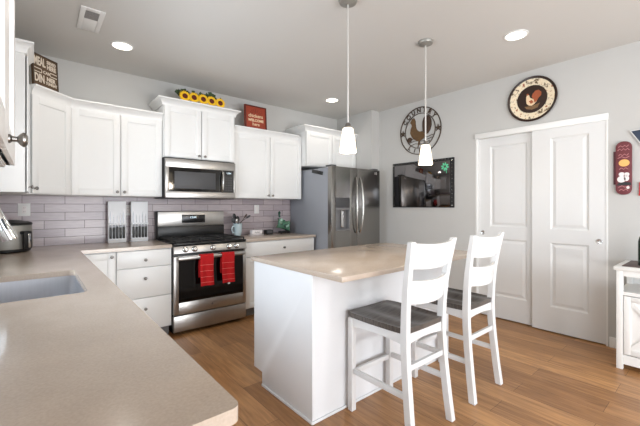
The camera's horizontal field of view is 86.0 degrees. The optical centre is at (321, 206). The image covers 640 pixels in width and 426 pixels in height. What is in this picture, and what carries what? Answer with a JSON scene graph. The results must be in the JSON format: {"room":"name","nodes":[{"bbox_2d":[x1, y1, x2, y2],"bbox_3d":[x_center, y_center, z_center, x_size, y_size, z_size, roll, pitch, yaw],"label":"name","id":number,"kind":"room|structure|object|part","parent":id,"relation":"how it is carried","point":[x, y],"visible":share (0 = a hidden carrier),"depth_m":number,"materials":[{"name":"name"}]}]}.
{"room":"kitchen","nodes":[
{"label":"kitchen","id":0,"kind":"room"},
{"bbox_2d":[22,54,336,246],"bbox_3d":[-1.336,-0.079,4.480,4.658,2.743,0.120,0,0,-40],"label":"wall","id":1,"kind":"structure","parent":0,"point":[76,80],"depth_m":3.79,"materials":[{"name":"paint"}]},
{"bbox_2d":[0,84,72,195],"bbox_3d":[-2.540,-0.544,2.971,0.630,0.885,0.643,0,0,-40],"label":"upper cabinet","id":2,"kind":"object","parent":1,"relation":"attached to","point":[49,110],"visible":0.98,"depth_m":2.94,"materials":[{"name":"white wood"}]},
{"bbox_2d":[31,52,58,91],"bbox_3d":[-2.386,-1.137,2.965,0.038,0.301,0.241,0,0,5],"label":"word sign","id":3,"kind":"object","parent":2,"relation":"on","point":[44,71],"visible":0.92,"depth_m":2.96,"materials":[{"name":"brown wood"}]},
{"bbox_3d":[-2.317,-0.508,2.952,0.020,0.797,0.381,0,0,5],"label":"door","id":4,"kind":"part","parent":2,"relation":"part of","materials":[{"name":"white wood"}]},
{"bbox_3d":[-2.301,-0.947,2.956,0.052,0.080,0.391,0,0,5],"label":"crown molding","id":5,"kind":"part","parent":2,"relation":"part of","materials":[{"name":"white wood"}]},
{"bbox_2d":[69,98,162,196],"bbox_3d":[-2.095,-0.544,3.515,0.791,0.885,0.382,0,0,-40],"label":"upper cabinet","id":6,"kind":"object","parent":1,"relation":"attached to","point":[116,151],"visible":1,"depth_m":3.37,"materials":[{"name":"white wood"}]},
{"bbox_3d":[-2.147,-0.506,3.276,0.394,0.798,0.020,0,0,-40],"label":"door","id":7,"kind":"part","parent":6,"relation":"part of","materials":[{"name":"white wood"}]},
{"bbox_3d":[-1.988,-0.947,3.388,0.790,0.080,0.052,0,0,-40],"label":"crown molding","id":8,"kind":"part","parent":6,"relation":"part of","materials":[{"name":"white wood"}]},
{"bbox_3d":[-1.845,-0.506,3.530,0.380,0.798,0.020,0,0,-40],"label":"door","id":9,"kind":"part","parent":6,"relation":"part of","materials":[{"name":"white wood"}]},
{"bbox_2d":[0,195,290,245],"bbox_3d":[-0.525,0.138,2.725,3.404,0.478,3.612,0,0,-40],"label":"backsplash","id":10,"kind":"structure","parent":1,"relation":"attached to","point":[56,220],"depth_m":3.57,"materials":[{"name":"grey tile"}]},
{"bbox_2d":[18,203,29,215],"bbox_3d":[-2.761,0.031,3.188,0.088,0.118,0.008,0,0,-40],"label":"wall outlet","id":11,"kind":"object","parent":10,"relation":"attached to","point":[23,208],"visible":1,"depth_m":3.19,"materials":[{"name":"white paint"}]},
{"bbox_2d":[126,205,130,214],"bbox_3d":[-2.106,0.040,3.738,0.072,0.115,0.008,0,0,-40],"label":"wall outlet","id":12,"kind":"object","parent":10,"relation":"attached to","point":[128,207],"visible":0.6,"depth_m":3.74,"materials":[{"name":"white paint"}]},
{"bbox_2d":[254,205,258,213],"bbox_3d":[-0.896,0.040,4.752,0.074,0.118,0.009,0,0,-40],"label":"wall outlet","id":13,"kind":"object","parent":10,"relation":"attached to","point":[256,207],"visible":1,"depth_m":4.75,"materials":[{"name":"white paint"}]},
{"bbox_2d":[148,95,240,162],"bbox_3d":[-1.464,-0.839,4.012,0.930,0.627,0.430,0,0,-40],"label":"upper cabinet","id":14,"kind":"object","parent":1,"relation":"attached to","point":[190,130],"visible":0.98,"depth_m":3.83,"materials":[{"name":"white wood"}]},
{"bbox_3d":[-1.512,-0.804,3.756,0.394,0.542,0.020,0,0,-40],"label":"door","id":15,"kind":"part","parent":14,"relation":"part of","materials":[{"name":"white wood"}]},
{"bbox_2d":[154,157,234,199],"bbox_3d":[-1.447,-0.304,3.981,0.788,0.438,0.479,0,0,-40],"label":"microwave","id":16,"kind":"object","parent":14,"relation":"attached to","point":[182,178],"visible":1,"depth_m":3.80,"materials":[{"name":"silver metal"}]},
{"bbox_3d":[-1.381,-0.289,3.808,0.598,0.253,0.026,0,0,-40],"label":"door glass","id":17,"kind":"part","parent":16,"relation":"part of","materials":[{"name":"black glass"}]},
{"bbox_3d":[-1.137,-0.292,3.963,0.022,0.248,0.053,0,0,-40],"label":"door handle","id":18,"kind":"part","parent":16,"relation":"part of","materials":[{"name":"metal"}]},
{"bbox_3d":[-1.462,-1.113,4.010,0.930,0.077,0.425,0,0,-40],"label":"crown molding","id":19,"kind":"part","parent":14,"relation":"part of","materials":[{"name":"white wood"}]},
{"bbox_2d":[175,89,224,107],"bbox_3d":[-1.361,-1.229,3.879,0.564,0.187,0.092,0,0,-40],"label":"garland","id":20,"kind":"object","parent":14,"relation":"on","point":[210,98],"visible":0.98,"depth_m":3.85,"materials":[{"name":"yellow plant"}]},
{"bbox_3d":[-1.204,-0.804,4.014,0.394,0.542,0.020,0,0,-40],"label":"door","id":21,"kind":"part","parent":14,"relation":"part of","materials":[{"name":"white wood"}]},
{"bbox_2d":[234,125,300,199],"bbox_3d":[-0.774,-0.544,4.622,1.028,0.885,0.382,0,0,-40],"label":"upper cabinet","id":22,"kind":"object","parent":1,"relation":"attached to","point":[267,163],"visible":0.97,"depth_m":4.46,"materials":[{"name":"white wood"}]},
{"bbox_3d":[-0.873,-0.506,4.344,0.503,0.798,0.020,0,0,-40],"label":"door","id":23,"kind":"part","parent":22,"relation":"part of","materials":[{"name":"white wood"}]},
{"bbox_2d":[244,104,266,129],"bbox_3d":[-0.856,-1.146,4.465,0.315,0.319,0.050,0,0,-40],"label":"word sign","id":24,"kind":"object","parent":22,"relation":"on","point":[254,116],"visible":0.92,"depth_m":4.46,"materials":[{"name":"red wood"}]},
{"bbox_3d":[-0.691,-0.947,4.475,0.966,0.080,0.052,0,0,-40],"label":"crown molding","id":25,"kind":"part","parent":22,"relation":"part of","materials":[{"name":"white wood"}]},
{"bbox_3d":[-0.482,-0.506,4.671,0.503,0.798,0.020,0,0,-40],"label":"door","id":26,"kind":"part","parent":22,"relation":"part of","materials":[{"name":"white wood"}]},
{"bbox_2d":[285,124,357,169],"bbox_3d":[0.015,-0.847,5.212,1.054,0.560,0.490,0,0,-40],"label":"upper cabinet","id":27,"kind":"object","parent":1,"relation":"attached to","point":[320,146],"visible":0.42,"depth_m":4.95,"materials":[{"name":"white wood"}]},
{"bbox_3d":[-0.025,-0.812,4.924,0.486,0.476,0.020,0,0,-40],"label":"door","id":28,"kind":"part","parent":27,"relation":"part of","materials":[{"name":"white wood"}]},
{"bbox_3d":[0.017,-1.089,5.210,1.054,0.077,0.485,0,0,-40],"label":"crown molding","id":29,"kind":"part","parent":27,"relation":"part of","materials":[{"name":"white wood"}]},
{"bbox_3d":[0.349,-0.812,5.238,0.478,0.476,0.020,0,0,-40],"label":"door","id":30,"kind":"part","parent":27,"relation":"part of","materials":[{"name":"white wood"}]},
{"bbox_2d":[15,0,639,119],"bbox_3d":[1.089,-1.500,1.586,4.658,0.100,7.672,0,0,-40],"label":"ceiling","id":31,"kind":"structure","parent":0,"point":[288,54],"depth_m":3.00,"materials":[{"name":"grey paint"}]},
{"bbox_2d":[76,5,105,32],"bbox_3d":[-1.792,-1.445,2.664,0.152,0.010,0.385,0,0,-40],"label":"ceiling vent","id":32,"kind":"object","parent":31,"relation":"in","point":[90,19],"visible":1,"depth_m":2.64,"materials":[{"name":"white plastic"}]},
{"bbox_2d":[84,10,99,20],"bbox_3d":[-1.738,-1.443,2.598,0.088,0.002,0.128,0,0,-40],"label":"grille","id":33,"kind":"object","parent":32,"relation":"attached to","point":[89,15],"depth_m":2.60,"materials":[{"name":"grey metal"}]},
{"bbox_2d":[110,41,133,50],"bbox_3d":[-1.797,-1.446,3.096,0.188,0.008,0.188,0,0,-40],"label":"recessed light","id":34,"kind":"object","parent":31,"relation":"in","point":[120,45],"visible":1,"depth_m":3.08,"materials":[{"name":"white plastic"}]},
{"bbox_2d":[112,42,131,49],"bbox_3d":[-1.797,-1.448,3.096,0.154,0.002,0.154,0,0,-40],"label":"diffuser","id":35,"kind":"object","parent":34,"relation":"attached to","point":[118,45],"depth_m":3.09,"materials":[{"name":"white plastic"}]},
{"bbox_2d":[325,98,338,101],"bbox_3d":[0.144,-1.446,4.677,0.188,0.008,0.188,0,0,-40],"label":"recessed light","id":36,"kind":"object","parent":31,"relation":"in","point":[327,99],"visible":1,"depth_m":4.68,"materials":[{"name":"white plastic"}]},
{"bbox_2d":[339,0,356,153],"bbox_3d":[0.187,-0.914,2.411,0.132,1.070,0.132,0,0,-40],"label":"pendant light","id":37,"kind":"object","parent":31,"relation":"hanging from","point":[347,145],"visible":1,"depth_m":2.40,"materials":[{"name":"glass"}]},
{"bbox_3d":[0.187,-0.998,2.411,0.012,0.837,0.012,0,0,-40],"label":"rod","id":38,"kind":"part","parent":37,"relation":"part of","materials":[{"name":"silver metal"}]},
{"bbox_3d":[0.187,-0.465,2.411,0.122,0.172,0.122,0,0,-40],"label":"lamp shade","id":39,"kind":"part","parent":37,"relation":"part of","materials":[{"name":"white glass"}]},
{"bbox_2d":[418,38,432,164],"bbox_3d":[0.917,-0.909,3.021,0.132,1.080,0.132,0,0,-40],"label":"pendant light","id":40,"kind":"object","parent":31,"relation":"hanging from","point":[425,158],"visible":1,"depth_m":2.99,"materials":[{"name":"glass"}]},
{"bbox_3d":[0.917,-0.993,3.021,0.012,0.847,0.012,0,0,-40],"label":"rod","id":41,"kind":"part","parent":40,"relation":"part of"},
{"bbox_3d":[0.917,-0.455,3.021,0.122,0.172,0.122,0,0,-40],"label":"lamp shade","id":42,"kind":"part","parent":40,"relation":"part of","materials":[{"name":"white glass"}]},
{"bbox_2d":[503,29,528,40],"bbox_3d":[1.646,-1.446,2.904,0.188,0.008,0.188,0,0,-40],"label":"recessed light","id":43,"kind":"object","parent":31,"relation":"in","point":[514,35],"visible":1,"depth_m":2.90,"materials":[{"name":"white plastic"}]},
{"bbox_2d":[506,31,525,39],"bbox_3d":[1.646,-1.448,2.904,0.154,0.002,0.154,0,0,-40],"label":"diffuser","id":44,"kind":"object","parent":43,"relation":"attached to","point":[513,35],"depth_m":2.90,"materials":[{"name":"white plastic"}]},
{"bbox_2d":[337,110,378,169],"bbox_3d":[0.573,-0.079,5.505,0.174,2.743,0.762,0,0,-40],"label":"wall","id":45,"kind":"structure","parent":0,"point":[364,124],"depth_m":5.25,"materials":[{"name":"paint"}]},
{"bbox_2d":[168,313,639,425],"bbox_3d":[1.089,1.343,1.586,4.658,0.100,7.672,0,0,-40],"label":"floor","id":46,"kind":"structure","parent":0,"point":[550,378],"depth_m":2.48,"materials":[{"name":"brown wood"}]},
{"bbox_2d":[84,252,115,284],"bbox_3d":[-2.172,0.851,3.248,0.300,0.883,0.670,0,0,-40],"label":"base cabinet","id":47,"kind":"object","parent":46,"relation":"on","point":[106,262],"visible":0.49,"depth_m":3.07,"materials":[{"name":"white wood"}]},
{"bbox_2d":[116,248,170,333],"bbox_3d":[-1.872,0.851,3.500,0.482,0.883,0.670,0,0,-40],"label":"base cabinet","id":48,"kind":"object","parent":46,"relation":"on","point":[144,276],"visible":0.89,"depth_m":3.29,"materials":[{"name":"white wood"}]},
{"bbox_3d":[-1.682,0.723,3.274,0.473,0.283,0.020,0,0,-40],"label":"drawer","id":49,"kind":"part","parent":48,"relation":"part of","materials":[{"name":"white wood"}]},
{"bbox_3d":[-1.682,0.496,3.274,0.473,0.156,0.020,0,0,-40],"label":"drawer","id":50,"kind":"part","parent":48,"relation":"part of","materials":[{"name":"white wood"}]},
{"bbox_3d":[-1.682,1.024,3.274,0.473,0.305,0.020,0,0,-40],"label":"drawer","id":51,"kind":"part","parent":48,"relation":"part of","materials":[{"name":"white wood"}]},
{"bbox_2d":[155,211,246,332],"bbox_3d":[-1.362,0.675,3.884,0.794,1.234,0.727,0,0,-40],"label":"gas range","id":52,"kind":"object","parent":46,"relation":"on","point":[191,234],"visible":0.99,"depth_m":3.70,"materials":[{"name":"silver metal"}]},
{"bbox_3d":[-1.536,0.145,4.093,0.776,0.168,0.012,0,0,-40],"label":"backguard panel","id":53,"kind":"part","parent":52,"relation":"part of","materials":[{"name":"metal"}]},
{"bbox_2d":[158,234,245,245],"bbox_3d":[-1.336,0.366,3.858,0.786,0.048,0.570,0,0,-40],"label":"cooktop","id":54,"kind":"object","parent":52,"relation":"in","point":[174,239],"depth_m":3.75,"materials":[{"name":"black metal"}]},
{"bbox_2d":[198,253,213,285],"bbox_3d":[-1.193,0.654,3.560,0.150,0.330,0.063,0,0,-40],"label":"kitchen towel","id":55,"kind":"object","parent":52,"relation":"hanging from","point":[206,261],"visible":1,"depth_m":3.54,"materials":[{"name":"red fabric"}]},
{"bbox_2d":[169,245,245,332],"bbox_3d":[-1.355,0.843,3.881,0.786,0.899,0.714,0,0,-40],"label":"oven","id":56,"kind":"object","parent":52,"relation":"in","point":[194,305],"depth_m":3.58,"materials":[{"name":"silver glass"}]},
{"bbox_3d":[-1.173,1.177,3.664,0.786,0.161,0.044,0,0,-40],"label":"storage drawer","id":57,"kind":"part","parent":52,"relation":"part of","materials":[{"name":"metal"}]},
{"bbox_3d":[-1.167,0.435,3.658,0.786,0.087,0.062,0,0,-40],"label":"control panel","id":58,"kind":"part","parent":52,"relation":"part of","materials":[{"name":"metal"}]},
{"bbox_2d":[220,251,234,283],"bbox_3d":[-1.013,0.660,3.710,0.152,0.342,0.064,0,0,-40],"label":"kitchen towel","id":59,"kind":"object","parent":52,"relation":"hanging from","point":[227,259],"visible":1,"depth_m":3.69,"materials":[{"name":"red fabric"}]},
{"bbox_2d":[244,237,313,315],"bbox_3d":[-0.683,0.851,4.497,1.020,0.883,0.670,0,0,-40],"label":"base cabinet","id":60,"kind":"object","parent":46,"relation":"on","point":[256,248],"visible":0.2,"depth_m":4.10,"materials":[{"name":"white wood"}]},
{"bbox_3d":[-0.689,0.885,4.107,0.502,0.583,0.020,0,0,-40],"label":"door","id":61,"kind":"part","parent":60,"relation":"part of","materials":[{"name":"white wood"}]},
{"bbox_2d":[241,232,315,241],"bbox_3d":[-0.681,0.393,4.506,1.030,0.030,0.661,0,0,-40],"label":"countertop","id":62,"kind":"structure","parent":60,"relation":"on","point":[275,236],"depth_m":4.33,"materials":[{"name":"beige stone"}]},
{"bbox_2d":[231,223,241,235],"bbox_3d":[-1.097,0.298,4.410,0.166,0.158,0.120,0,0,-40],"label":"mug","id":63,"kind":"object","parent":62,"relation":"on","point":[237,228],"visible":0.89,"depth_m":4.38,"materials":[{"name":"blue ceramic"}]},
{"bbox_2d":[248,230,263,234],"bbox_3d":[-0.866,0.344,4.552,0.182,0.066,0.090,0,0,-40],"label":"butter dish","id":64,"kind":"object","parent":62,"relation":"on","point":[252,232],"visible":1,"depth_m":4.51,"materials":[{"name":"white ceramic"}]},
{"bbox_2d":[264,229,272,234],"bbox_3d":[-0.717,0.346,4.649,0.105,0.062,0.083,0,0,-40],"label":"speaker box","id":65,"kind":"object","parent":62,"relation":"on","point":[269,231],"visible":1,"depth_m":4.61,"materials":[{"name":"black plastic"}]},
{"bbox_2d":[276,211,289,233],"bbox_3d":[-0.531,0.221,4.840,0.218,0.312,0.144,0,0,-40],"label":"hen","id":66,"kind":"object","parent":62,"relation":"on","point":[282,224],"visible":1,"depth_m":4.79,"materials":[{"name":"green ceramic"}]},
{"bbox_3d":[-0.494,0.503,4.271,1.011,0.166,0.020,0,0,-40],"label":"drawer","id":67,"kind":"part","parent":60,"relation":"part of","materials":[{"name":"white wood"}]},
{"bbox_2d":[291,164,379,249],"bbox_3d":[0.219,0.375,5.013,0.940,1.834,1.001,0,0,-40],"label":"refrigerator","id":68,"kind":"object","parent":46,"relation":"on","point":[340,206],"visible":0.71,"depth_m":4.64,"materials":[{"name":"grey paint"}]},
{"bbox_2d":[312,169,322,174],"bbox_3d":[-0.058,-0.459,4.597,0.026,0.093,0.233,0,0,-40],"label":"clip","id":69,"kind":"object","parent":68,"relation":"attached to","point":[313,170],"visible":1,"depth_m":4.59,"materials":[{"name":"black plastic"}]},
{"bbox_3d":[0.287,0.035,4.567,0.471,1.115,0.072,0,0,-40],"label":"door","id":70,"kind":"part","parent":68,"relation":"part of","materials":[{"name":"silver metal"}]},
{"bbox_3d":[0.278,-0.049,4.527,0.246,0.134,0.019,0,0,-40],"label":"dispenser panel","id":71,"kind":"part","parent":68,"relation":"part of","materials":[{"name":"grey plastic"}]},
{"bbox_3d":[0.481,-0.017,4.631,0.032,0.768,0.090,0,0,-3],"label":"door handle","id":72,"kind":"part","parent":68,"relation":"part of","materials":[{"name":"metal"}]},
{"bbox_3d":[0.556,-0.017,4.696,0.032,0.768,0.080,0,0,-40],"label":"door handle","id":73,"kind":"part","parent":68,"relation":"part of","materials":[{"name":"metal"}]},
{"bbox_3d":[0.649,0.035,4.871,0.463,1.115,0.072,0,0,-40],"label":"door","id":74,"kind":"part","parent":68,"relation":"part of","materials":[{"name":"silver metal"}]},
{"bbox_2d":[251,243,466,424],"bbox_3d":[0.391,0.835,2.714,1.574,0.914,0.993,0,0,-40],"label":"kitchen island","id":75,"kind":"object","parent":46,"relation":"on","point":[303,300],"visible":0.86,"depth_m":2.23,"materials":[{"name":"white wood"}]},
{"bbox_3d":[-0.271,0.851,2.305,0.018,0.883,0.698,0,0,-40],"label":"panel","id":76,"kind":"part","parent":75,"relation":"part of","materials":[{"name":"white wood"}]},
{"bbox_3d":[0.345,1.284,2.739,1.536,0.017,0.586,0,0,-40],"label":"shoe molding","id":77,"kind":"part","parent":75,"relation":"part of","materials":[{"name":"white wood"}]},
{"bbox_2d":[251,243,466,282],"bbox_3d":[0.392,0.393,2.714,1.572,0.030,0.993,0,0,-40],"label":"island countertop","id":78,"kind":"structure","parent":75,"relation":"on","point":[349,263],"depth_m":2.40,"materials":[{"name":"beige stone"}]},
{"bbox_3d":[0.524,0.851,2.530,1.489,0.883,0.016,0,0,-40],"label":"panel","id":79,"kind":"part","parent":75,"relation":"part of","materials":[{"name":"white wood"}]},
{"bbox_3d":[0.884,0.851,3.274,0.018,0.883,0.698,0,0,-40],"label":"panel","id":80,"kind":"part","parent":75,"relation":"part of","materials":[{"name":"white wood"}]},
{"bbox_2d":[348,237,456,425],"bbox_3d":[0.490,0.740,2.121,0.462,1.104,0.548,0,0,-40],"label":"bar stool","id":81,"kind":"object","parent":46,"relation":"on","point":[402,323],"visible":1,"depth_m":2.02,"materials":[{"name":"grey wood"}]},
{"bbox_3d":[0.194,0.998,2.183,0.038,0.589,0.038,0,0,-40],"label":"leg","id":82,"kind":"part","parent":81,"relation":"part of","materials":[{"name":"white wood"}]},
{"bbox_3d":[0.481,0.998,2.423,0.038,0.589,0.038,0,0,-40],"label":"leg","id":83,"kind":"part","parent":81,"relation":"part of","materials":[{"name":"white wood"}]},
{"bbox_3d":[0.462,0.684,2.155,0.422,0.034,0.458,0,0,-40],"label":"seat","id":84,"kind":"part","parent":81,"relation":"part of","materials":[{"name":"grey wood"}]},
{"bbox_3d":[0.465,0.740,1.845,0.069,1.104,0.098,0,0,-40],"label":"leg","id":85,"kind":"part","parent":81,"relation":"part of","materials":[{"name":"white wood"}]},
{"bbox_3d":[0.766,0.740,2.097,0.069,1.104,0.098,0,0,-40],"label":"leg","id":86,"kind":"part","parent":81,"relation":"part of","materials":[{"name":"white wood"}]},
{"bbox_2d":[411,232,503,405],"bbox_3d":[1.004,0.740,2.546,0.462,1.104,0.548,0,0,-40],"label":"bar stool","id":87,"kind":"object","parent":46,"relation":"on","point":[464,304],"visible":0.71,"depth_m":2.37,"materials":[{"name":"grey wood"}]},
{"bbox_3d":[0.708,0.998,2.608,0.038,0.589,0.038,0,0,-40],"label":"leg","id":88,"kind":"part","parent":87,"relation":"part of","materials":[{"name":"white wood"}]},
{"bbox_3d":[0.975,0.684,2.580,0.422,0.034,0.458,0,0,-40],"label":"seat","id":89,"kind":"part","parent":87,"relation":"part of","materials":[{"name":"grey wood"}]},
{"bbox_3d":[0.979,0.740,2.270,0.069,1.104,0.098,0,0,-40],"label":"leg","id":90,"kind":"part","parent":87,"relation":"part of","materials":[{"name":"white wood"}]},
{"bbox_3d":[1.280,0.740,2.523,0.069,1.104,0.098,0,0,-40],"label":"leg","id":91,"kind":"part","parent":87,"relation":"part of","materials":[{"name":"white wood"}]},
{"bbox_2d":[613,260,639,368],"bbox_3d":[2.823,0.882,2.543,0.498,0.820,0.940,0,0,-40],"label":"base cabinet","id":92,"kind":"object","parent":46,"relation":"on","point":[627,295],"visible":1,"depth_m":2.71,"materials":[{"name":"wood"}]},
{"bbox_3d":[2.389,0.900,2.746,0.040,0.784,0.040,0,0,-40],"label":"leg","id":93,"kind":"part","parent":92,"relation":"part of","materials":[{"name":"white wood"}]},
{"bbox_3d":[2.715,0.900,3.019,0.040,0.784,0.040,0,0,-40],"label":"leg","id":94,"kind":"part","parent":92,"relation":"part of","materials":[{"name":"white wood"}]},
{"bbox_2d":[623,283,639,293],"bbox_3d":[2.831,0.684,2.549,0.445,0.018,0.900,0,0,-40],"label":"shelf","id":95,"kind":"object","parent":92,"relation":"attached to","point":[629,288],"depth_m":2.82,"materials":[{"name":"white wood"}]},
{"bbox_3d":[2.529,0.939,2.567,0.019,0.460,0.406,0,0,-40],"label":"door","id":96,"kind":"part","parent":92,"relation":"part of","materials":[{"name":"white wood"}]},
{"bbox_2d":[638,237,639,265],"bbox_3d":[2.567,0.317,2.728,0.076,0.310,0.076,0,0,-40],"label":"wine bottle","id":97,"kind":"object","parent":92,"relation":"on","point":[639,237],"visible":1,"depth_m":2.74,"materials":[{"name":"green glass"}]},
{"bbox_3d":[-1.374,0.850,1.608,0.665,0.883,2.900,0,0,-40],"label":"base cabinet","id":98,"kind":"object","parent":46,"relation":"on","visible":0},
{"bbox_2d":[0,240,237,425],"bbox_3d":[-1.280,0.393,2.070,1.406,0.030,3.624,0,0,-40],"label":"countertop","id":99,"kind":"structure","parent":98,"relation":"on","point":[90,357],"depth_m":0.84,"materials":[{"name":"beige stone"}]},
{"bbox_2d":[0,209,17,241],"bbox_3d":[-1.512,0.137,1.516,0.257,0.482,0.133,0,0,-40],"label":"kitchen faucet","id":100,"kind":"object","parent":99,"relation":"on","point":[7,233],"visible":1,"depth_m":1.58,"materials":[{"name":"silver metal"}]},
{"bbox_2d":[0,220,32,253],"bbox_3d":[-2.603,0.241,2.837,0.332,0.264,0.339,0,0,-40],"label":"slow cooker","id":101,"kind":"object","parent":99,"relation":"on","point":[23,229],"visible":0.87,"depth_m":2.78,"materials":[{"name":"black metal"}]},
{"bbox_3d":[-2.605,0.132,2.840,0.332,0.046,0.332,0,0,-40],"label":"lid","id":102,"kind":"part","parent":101,"relation":"part of","materials":[{"name":"black plastic"}]},
{"bbox_3d":[-2.423,0.275,2.814,0.047,0.145,0.064,0,0,8],"label":"handle","id":103,"kind":"part","parent":101,"relation":"part of","materials":[{"name":"black plastic"}]},
{"bbox_2d":[0,275,83,302],"bbox_3d":[-1.405,0.506,1.654,0.441,0.194,0.720,0,0,-40],"label":"sink","id":104,"kind":"object","parent":99,"relation":"in","point":[21,290],"visible":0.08,"depth_m":1.93,"materials":[{"name":"metal"}]},
{"bbox_2d":[107,201,125,242],"bbox_3d":[-2.150,0.163,3.605,0.165,0.430,0.092,0,0,-40],"label":"knife block","id":105,"kind":"object","parent":99,"relation":"on","point":[116,224],"visible":1,"depth_m":3.58,"materials":[{"name":"white plastic"}]},
{"bbox_3d":[-2.125,0.344,3.575,0.165,0.022,0.008,0,0,-40],"label":"rail","id":106,"kind":"part","parent":105,"relation":"part of","materials":[{"name":"white wood"}]},
{"bbox_2d":[130,201,147,241],"bbox_3d":[-1.988,0.163,3.741,0.165,0.430,0.092,0,0,-40],"label":"knife block","id":107,"kind":"object","parent":99,"relation":"on","point":[139,210],"visible":1,"depth_m":3.72,"materials":[{"name":"white plastic"}]},
{"bbox_3d":[-1.962,0.344,3.711,0.165,0.022,0.008,0,0,-40],"label":"rail","id":108,"kind":"part","parent":107,"relation":"part of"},
{"bbox_2d":[379,41,639,346],"bbox_3d":[2.828,-0.079,3.044,0.120,2.743,7.432,0,0,-40],"label":"wall","id":109,"kind":"structure","parent":0,"point":[606,81],"depth_m":4.01,"materials":[{"name":"paint"}]},
{"bbox_2d":[400,106,441,154],"bbox_3d":[1.347,-1.037,4.701,0.014,0.652,0.655,0,0,-40],"label":"sign","id":110,"kind":"object","parent":109,"relation":"attached to","point":[417,135],"visible":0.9,"depth_m":4.70,"materials":[{"name":"brown metal"}]},
{"bbox_2d":[393,157,454,207],"bbox_3d":[1.361,-0.302,4.680,0.024,0.635,0.955,0,0,-40],"label":"wall panel","id":111,"kind":"object","parent":109,"relation":"attached to","point":[414,185],"visible":0.94,"depth_m":4.62,"materials":[{"name":"metal"}]},
{"bbox_2d":[479,132,531,324],"bbox_3d":[2.110,0.238,3.897,0.035,2.085,0.640,0,0,-40],"label":"door","id":112,"kind":"structure","parent":109,"relation":"in","point":[505,162],"depth_m":3.87,"materials":[{"name":"wood"}]},
{"bbox_2d":[508,75,557,121],"bbox_3d":[2.231,-1.139,3.641,0.027,0.476,0.476,0,0,-40],"label":"decorative plate","id":113,"kind":"object","parent":109,"relation":"attached to","point":[532,98],"visible":1,"depth_m":3.63,"materials":[{"name":"ceramic"}]},
{"bbox_2d":[475,113,607,139],"bbox_3d":[2.263,-0.830,3.654,0.082,0.062,1.243,0,0,-40],"label":"trim","id":114,"kind":"structure","parent":109,"relation":"attached to","point":[599,117],"depth_m":3.56,"materials":[{"name":"white wood"}]},
{"bbox_2d":[476,120,607,345],"bbox_3d":[2.294,0.247,3.680,0.122,2.092,1.237,0,0,-40],"label":"trim","id":115,"kind":"structure","parent":109,"relation":"attached to","point":[477,141],"depth_m":3.17,"materials":[{"name":"white wood"}]},
{"bbox_2d":[532,120,605,343],"bbox_3d":[2.453,0.238,3.426,0.035,2.085,0.620,0,0,-40],"label":"door","id":116,"kind":"structure","parent":109,"relation":"in","point":[569,162],"depth_m":3.39,"materials":[{"name":"wood"}]},
{"bbox_2d":[609,337,615,348],"bbox_3d":[3.022,1.245,2.709,0.014,0.094,6.670,0,0,-40],"label":"baseboard","id":117,"kind":"structure","parent":109,"relation":"attached to","point":[612,341],"depth_m":3.13,"materials":[{"name":"white wood"}]},
{"bbox_2d":[613,141,631,194],"bbox_3d":[2.702,-0.343,3.079,0.034,0.476,0.130,0,0,-34],"label":"wall plaque","id":118,"kind":"object","parent":109,"relation":"attached to","point":[622,158],"visible":1,"depth_m":3.07,"materials":[{"name":"red paint"}]},
{"bbox_2d":[617,176,624,182],"bbox_3d":[2.689,-0.243,3.076,0.002,0.060,0.060,0,0,-40],"label":"wall decoration","id":119,"kind":"object","parent":118,"relation":"on","point":[620,179],"depth_m":3.08,"materials":[{"name":"paint"}]},
{"bbox_2d":[619,159,629,166],"bbox_3d":[2.701,-0.388,3.062,0.002,0.065,0.075,0,0,-40],"label":"wall decoration","id":120,"kind":"object","parent":118,"relation":"attached to","point":[622,162],"depth_m":3.06,"materials":[{"name":"paint"}]},
{"bbox_2d":[630,129,639,142],"bbox_3d":[2.833,-0.608,2.933,0.013,0.175,0.300,0,0,-40],"label":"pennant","id":121,"kind":"object","parent":109,"relation":"attached to","point":[636,133],"visible":1,"depth_m":3.01,"materials":[{"name":"blue fabric"}]},
{"bbox_3d":[-0.650,-0.079,0.129,0.120,2.743,7.432,0,0,-40],"label":"wall","id":122,"kind":"structure","parent":0,"visible":0},
{"bbox_2d":[0,0,27,166],"bbox_3d":[-0.664,-0.637,0.513,0.347,1.070,0.904,0,0,-40],"label":"upper cabinet","id":123,"kind":"object","parent":122,"relation":"attached to","point":[8,138],"visible":1,"depth_m":0.67,"materials":[{"name":"white wood"}]},
{"bbox_3d":[-0.451,-0.594,0.464,0.020,0.973,0.440,0,0,-40],"label":"door","id":124,"kind":"part","parent":123,"relation":"part of","materials":[{"name":"white wood"}]},
{"bbox_3d":[-0.707,-0.594,0.769,0.020,0.973,0.344,0,0,-40],"label":"door","id":125,"kind":"part","parent":123,"relation":"part of","materials":[{"name":"white wood"}]},
{"bbox_3d":[-0.597,-0.132,0.676,0.030,0.029,0.029,0,0,-40],"label":"knob","id":126,"kind":"part","parent":123,"relation":"part of","materials":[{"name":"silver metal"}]},
{"bbox_2d":[0,38,33,193],"bbox_3d":[-2.320,-0.637,2.495,0.354,1.070,0.419,0,0,-40],"label":"upper cabinet","id":127,"kind":"object","parent":122,"relation":"attached to","point":[13,179],"visible":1,"depth_m":2.44,"materials":[{"name":"white wood"}]},
{"bbox_3d":[-2.320,-1.132,2.495,0.354,0.080,0.419,0,0,-40],"label":"crown molding","id":128,"kind":"part","parent":127,"relation":"part of","materials":[{"name":"white wood"}]},
{"bbox_3d":[-2.229,-0.594,2.597,0.020,0.973,0.344,0,0,-40],"label":"door","id":129,"kind":"part","parent":127,"relation":"part of","materials":[{"name":"white wood"}]}
]}

